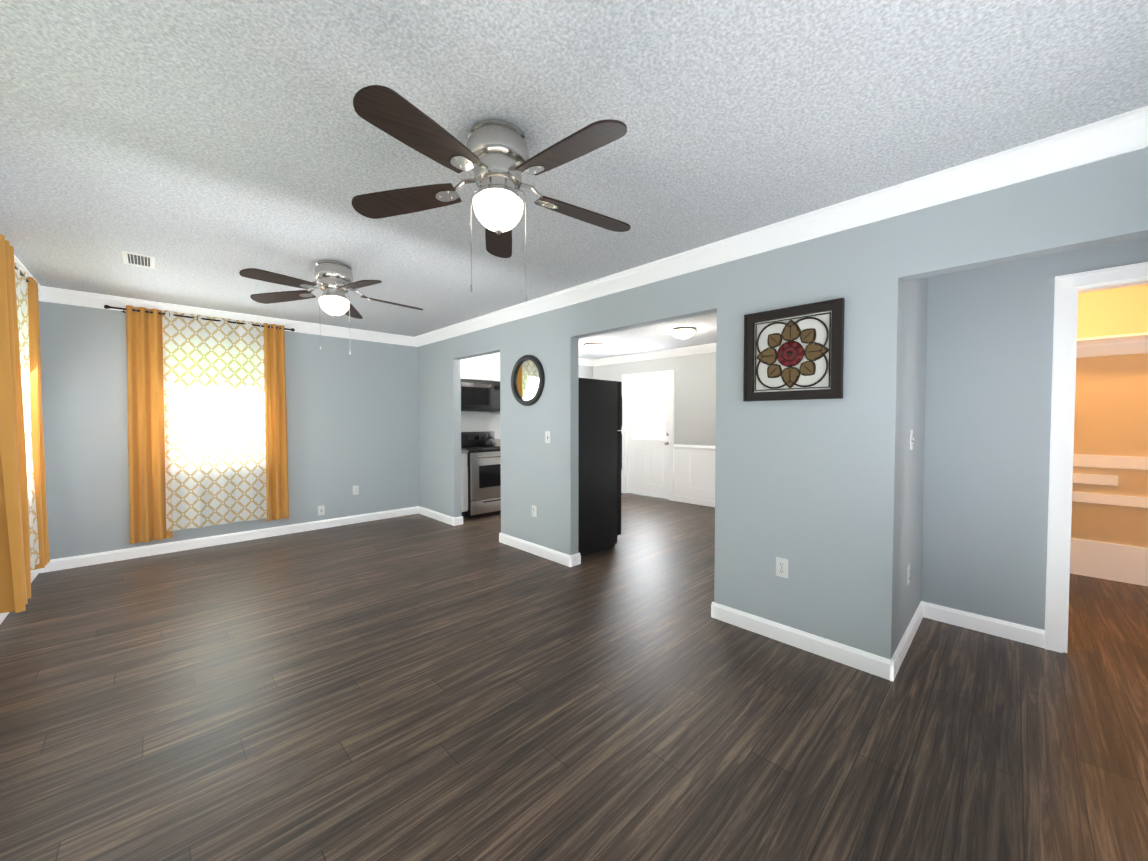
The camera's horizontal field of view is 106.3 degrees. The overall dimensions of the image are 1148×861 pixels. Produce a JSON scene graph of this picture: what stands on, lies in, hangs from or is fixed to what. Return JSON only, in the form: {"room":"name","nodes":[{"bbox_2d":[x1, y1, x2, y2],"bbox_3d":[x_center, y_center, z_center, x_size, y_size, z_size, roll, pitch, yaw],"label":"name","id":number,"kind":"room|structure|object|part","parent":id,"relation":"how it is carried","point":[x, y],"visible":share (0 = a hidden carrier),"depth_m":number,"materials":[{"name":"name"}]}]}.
{"room":"living room","nodes":[
{"label":"living room","id":0,"kind":"room"},
{"bbox_2d":[39,301,418,559],"bbox_3d":[-3.459,-0.029,4.871,3.640,2.440,0.150,-1,2,-44],"label":"wall","id":1,"kind":"structure","parent":0,"point":[352,419],"depth_m":4.95,"materials":[{"name":"grey paint"}]},
{"bbox_2d":[104,305,294,543],"bbox_3d":[-3.709,-0.059,4.418,1.468,2.205,0.136,-1,2,-44],"label":"curtain","id":2,"kind":"object","parent":1,"relation":"attached to","point":[207,422],"visible":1,"depth_m":4.34,"materials":[{"name":"orange fabric"}]},
{"bbox_3d":[-3.717,-1.127,4.398,1.468,0.048,0.114,-1,2,-44],"label":"rod","id":3,"kind":"part","parent":2,"relation":"part of","materials":[{"name":"brown metal"}]},
{"bbox_2d":[46,287,413,345],"bbox_3d":[-3.359,-1.189,4.774,3.210,0.115,0.085,-1,2,-44],"label":"crown molding","id":4,"kind":"structure","parent":1,"relation":"attached to","point":[53,295],"depth_m":4.43,"materials":[{"name":"white wood"}]},
{"bbox_2d":[318,505,324,515],"bbox_3d":[-3.043,0.964,5.187,0.070,0.114,0.016,-1,2,-44],"label":"outlet","id":5,"kind":"object","parent":1,"relation":"attached to","point":[321,510],"visible":1,"depth_m":5.19,"materials":[{"name":"white plastic"}]},
{"bbox_2d":[353,485,358,494],"bbox_3d":[-2.767,0.756,5.456,0.070,0.114,0.010,-1,2,-44],"label":"electrical outlet","id":6,"kind":"object","parent":1,"relation":"attached to","point":[355,490],"visible":1,"depth_m":5.46,"materials":[{"name":"white plastic"}]},
{"bbox_2d":[461,365,592,438],"bbox_3d":[-0.872,-0.091,7.266,3.410,2.440,0.340,-1,2,-44],"label":"wall","id":7,"kind":"structure","parent":0,"point":[474,421],"depth_m":6.55,"materials":[{"name":"white paint"}]},
{"bbox_2d":[579,358,593,365],"bbox_3d":[-0.770,-1.248,7.038,3.060,0.115,0.085,-1,2,-44],"label":"crown molding","id":8,"kind":"structure","parent":7,"relation":"attached to","point":[582,361],"depth_m":8.01,"materials":[{"name":"white wood"}]},
{"bbox_2d":[0,493,1147,860],"bbox_3d":[0.196,1.275,3.604,7.050,0.100,7.120,-1,2,-44],"label":"floor","id":9,"kind":"structure","parent":0,"point":[414,687],"depth_m":1.90,"materials":[{"name":"brown wood"}]},
{"bbox_2d":[460,352,499,517],"bbox_3d":[-0.898,-0.002,6.553,2.348,2.300,0.635,-1,2,-44],"label":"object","id":10,"kind":"object","parent":9,"relation":"on","point":[480,383],"visible":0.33,"depth_m":6.06,"materials":[{"name":"white"}]},
{"bbox_2d":[461,379,499,411],"bbox_3d":[-1.415,-0.497,6.216,0.755,0.437,0.375,-1,2,-44],"label":"microwave","id":11,"kind":"object","parent":10,"relation":"in","point":[480,395],"depth_m":6.09,"materials":[{"name":"black metal"}]},
{"bbox_2d":[461,431,500,518],"bbox_3d":[-1.281,0.592,6.107,0.761,1.135,0.716,-1,2,-44],"label":"stove","id":12,"kind":"object","parent":9,"relation":"on","point":[484,479],"visible":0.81,"depth_m":5.81,"materials":[{"name":"silver metal"}]},
{"bbox_2d":[482,433,494,445],"bbox_3d":[-1.250,0.127,6.370,0.192,0.192,0.252,0,2,11],"label":"kettle","id":13,"kind":"object","parent":12,"relation":"on","point":[488,440],"visible":0.98,"depth_m":6.27,"materials":[{"name":"grey metal"}]},
{"bbox_2d":[578,378,621,556],"bbox_3d":[-0.008,0.340,4.525,0.775,1.722,0.750,-1,2,-44],"label":"fridge","id":14,"kind":"object","parent":9,"relation":"on","point":[599,461],"visible":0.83,"depth_m":4.25,"materials":[{"name":"black metal"}]},
{"bbox_2d":[0,0,1147,358],"bbox_3d":[0.196,-1.264,3.538,7.050,0.100,7.120,-1,2,-44],"label":"ceiling","id":15,"kind":"structure","parent":0,"point":[204,152],"depth_m":1.62,"materials":[{"name":"white paint"}]},
{"bbox_2d":[121,250,155,268],"bbox_3d":[-3.059,-1.198,3.029,0.165,0.007,0.320,-1,2,-44],"label":"ceiling vent","id":16,"kind":"object","parent":15,"relation":"in","point":[138,259],"visible":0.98,"depth_m":3.02,"materials":[{"name":"white metal"}]},
{"bbox_2d":[239,260,422,354],"bbox_3d":[-1.705,-0.877,3.122,1.187,0.652,1.169,-1,2,-44],"label":"fan","id":17,"kind":"object","parent":15,"relation":"hanging from","point":[335,281],"visible":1,"depth_m":3.06,"materials":[{"name":"brown wood"}]},
{"bbox_2d":[352,85,630,301],"bbox_3d":[-0.265,-0.840,1.686,1.192,0.652,1.148,-1,2,-44],"label":"fan","id":18,"kind":"object","parent":15,"relation":"hanging from","point":[493,155],"visible":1,"depth_m":1.62,"materials":[{"name":"brown wood"}]},
{"bbox_2d":[584,343,603,352],"bbox_3d":[0.296,-1.226,6.449,0.310,0.128,0.310,-1,2,-44],"label":"ceiling light","id":19,"kind":"object","parent":15,"relation":"attached to","point":[593,347],"visible":1,"depth_m":6.35,"materials":[{"name":"white glass"}]},
{"bbox_2d":[671,327,695,339],"bbox_3d":[1.366,-1.198,5.369,0.310,0.128,0.310,-1,2,-44],"label":"ceiling light","id":20,"kind":"object","parent":15,"relation":"attached to","point":[682,332],"visible":1,"depth_m":5.27,"materials":[{"name":"white glass"}]},
{"bbox_2d":[593,352,715,445],"bbox_3d":[2.663,-0.058,5.982,0.150,2.440,6.820,-1,2,-44],"label":"wall","id":21,"kind":"structure","parent":0,"point":[695,401],"depth_m":6.74,"materials":[{"name":"white paint"}]},
{"bbox_2d":[621,370,674,500],"bbox_3d":[1.288,0.071,7.375,0.174,2.110,1.070,-1,2,-44],"label":"door frame","id":22,"kind":"structure","parent":21,"relation":"attached to","point":[625,379],"depth_m":7.42,"materials":[{"name":"white wood"}]},
{"bbox_2d":[628,376,669,498],"bbox_3d":[1.267,0.113,7.356,0.109,2.011,0.888,-1,2,-44],"label":"room door","id":23,"kind":"structure","parent":21,"relation":"in","point":[648,430],"depth_m":7.37,"materials":[{"name":"white wood"}]},
{"bbox_2d":[594,343,715,365],"bbox_3d":[2.111,-1.230,6.349,0.085,0.115,5.100,-1,2,-44],"label":"crown molding","id":24,"kind":"structure","parent":21,"relation":"attached to","point":[705,348],"depth_m":7.08,"materials":[{"name":"white wood"}]},
{"bbox_2d":[673,444,715,500],"bbox_3d":[2.762,0.666,5.772,0.028,0.825,3.295,-1,2,-44],"label":"wainscoting","id":25,"kind":"structure","parent":21,"relation":"attached to","point":[694,471],"depth_m":6.69,"materials":[{"name":"white wood"}]},
{"bbox_2d":[418,147,1147,659],"bbox_3d":[0.243,0.004,3.616,0.100,2.440,6.820,-1,2,-44],"label":"wall","id":26,"kind":"structure","parent":0,"point":[808,489],"depth_m":2.47,"materials":[{"name":"grey paint"}]},
{"bbox_2d":[511,355,544,405],"bbox_3d":[-0.464,-0.492,4.227,0.038,0.500,0.500,-1,2,-44],"label":"round mirror","id":27,"kind":"object","parent":26,"relation":"attached to","point":[527,380],"visible":1,"depth_m":4.22,"materials":[{"name":"black mirror"}]},
{"bbox_2d":[532,505,536,516],"bbox_3d":[-0.391,0.789,4.206,0.010,0.114,0.070,-1,2,-44],"label":"outlet","id":28,"kind":"object","parent":26,"relation":"attached to","point":[534,511],"visible":1,"depth_m":4.20,"materials":[{"name":"white plastic"}]},
{"bbox_2d":[545,431,549,442],"bbox_3d":[-0.250,0.063,4.039,0.016,0.114,0.070,-1,2,-44],"label":"light switch","id":29,"kind":"object","parent":26,"relation":"attached to","point":[547,436],"visible":1,"depth_m":4.04,"materials":[{"name":"white plastic"}]},
{"bbox_2d":[0,495,1147,680],"bbox_3d":[0.196,1.075,3.599,6.750,0.300,6.820,-1,2,-44],"label":"baseboard","id":30,"kind":"structure","parent":26,"relation":"attached to","point":[1115,562],"depth_m":3.48,"materials":[{"name":"white wood"}]},
{"bbox_2d":[414,106,1147,346],"bbox_3d":[-0.009,-1.161,3.711,0.085,0.115,6.290,-1,2,-44],"label":"crown molding","id":31,"kind":"structure","parent":26,"relation":"attached to","point":[1126,132],"depth_m":2.14,"materials":[{"name":"white wood"}]},
{"bbox_2d":[776,557,787,578],"bbox_3d":[1.231,0.812,2.547,0.010,0.114,0.070,-1,2,-44],"label":"electrical outlet","id":32,"kind":"object","parent":26,"relation":"attached to","point":[781,567],"visible":1,"depth_m":2.54,"materials":[{"name":"white plastic"}]},
{"bbox_2d":[743,298,844,400],"bbox_3d":[1.245,-0.441,2.480,0.038,0.530,0.530,-1,2,-44],"label":"art","id":33,"kind":"object","parent":26,"relation":"attached to","point":[794,353],"visible":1,"depth_m":2.46,"materials":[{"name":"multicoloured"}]},
{"bbox_2d":[895,277,927,650],"bbox_3d":[2.800,0.010,3.404,3.260,2.440,0.120,-1,2,-44],"label":"wall","id":34,"kind":"structure","parent":0,"point":[912,414],"depth_m":2.49,"materials":[{"name":"grey paint"}]},
{"bbox_2d":[907,564,909,585],"bbox_3d":[1.937,0.834,2.490,0.070,0.114,0.010,-1,2,-44],"label":"outlet","id":35,"kind":"object","parent":34,"relation":"attached to","point":[908,574],"visible":1,"depth_m":2.47,"materials":[{"name":"white plastic"}]},
{"bbox_2d":[909,430,913,449],"bbox_3d":[1.940,0.054,2.468,0.070,0.114,0.016,-1,2,-44],"label":"light switch","id":36,"kind":"object","parent":34,"relation":"attached to","point":[911,440],"visible":0.98,"depth_m":2.46,"materials":[{"name":"white plastic"}]},
{"bbox_2d":[921,237,1147,629],"bbox_3d":[2.856,0.036,2.389,0.100,2.440,1.410,-1,2,-44],"label":"wall","id":37,"kind":"structure","parent":0,"point":[989,359],"depth_m":2.63,"materials":[{"name":"grey paint"}]},
{"bbox_2d":[1044,262,1147,652],"bbox_3d":[3.060,0.202,2.166,0.124,2.120,0.900,-1,2,-44],"label":"door frame","id":38,"kind":"structure","parent":37,"relation":"attached to","point":[1069,288],"depth_m":2.41,"materials":[{"name":"white wood"}]},
{"bbox_2d":[1071,284,1147,547],"bbox_3d":[4.250,0.001,3.751,0.100,2.440,1.410,-1,2,-44],"label":"wall","id":39,"kind":"structure","parent":0,"point":[1111,407],"depth_m":3.52,"materials":[{"name":"orange"}]},
{"bbox_2d":[1072,341,1147,507],"bbox_3d":[4.208,-0.053,3.695,0.035,1.310,1.350,-1,2,-44],"label":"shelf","id":40,"kind":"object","parent":39,"relation":"attached to","point":[1120,462],"depth_m":3.51,"materials":[{"name":"white wood"}]},
{"bbox_2d":[1077,332,1147,346],"bbox_3d":[4.056,-0.717,3.558,0.419,0.020,1.383,-1,2,-44],"label":"closet shelf","id":41,"kind":"object","parent":40,"relation":"on","point":[1118,339],"depth_m":3.33,"materials":[{"name":"white wood"}]},
{"bbox_3d":[-2.219,0.069,1.107,0.150,2.440,6.970,-1,2,-44],"label":"wall","id":42,"kind":"structure","parent":0,"visible":0},
{"bbox_2d":[0,234,49,612],"bbox_3d":[-3.707,-0.039,2.872,0.180,2.165,1.438,-1,2,-44],"label":"curtain","id":43,"kind":"object","parent":42,"relation":"attached to","point":[24,545],"visible":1,"depth_m":2.63,"materials":[{"name":"orange fabric"}]},
{"bbox_3d":[-3.730,-1.086,2.823,0.118,0.047,1.438,-1,2,-44],"label":"rod","id":44,"kind":"part","parent":43,"relation":"part of","materials":[{"name":"brown metal"}]},
{"bbox_2d":[14,255,45,301],"bbox_3d":[-2.373,-1.101,1.401,0.085,0.115,6.290,-1,2,-44],"label":"crown molding","id":45,"kind":"structure","parent":42,"relation":"attached to","point":[42,289],"depth_m":3.61,"materials":[{"name":"white wood"}]}
]}

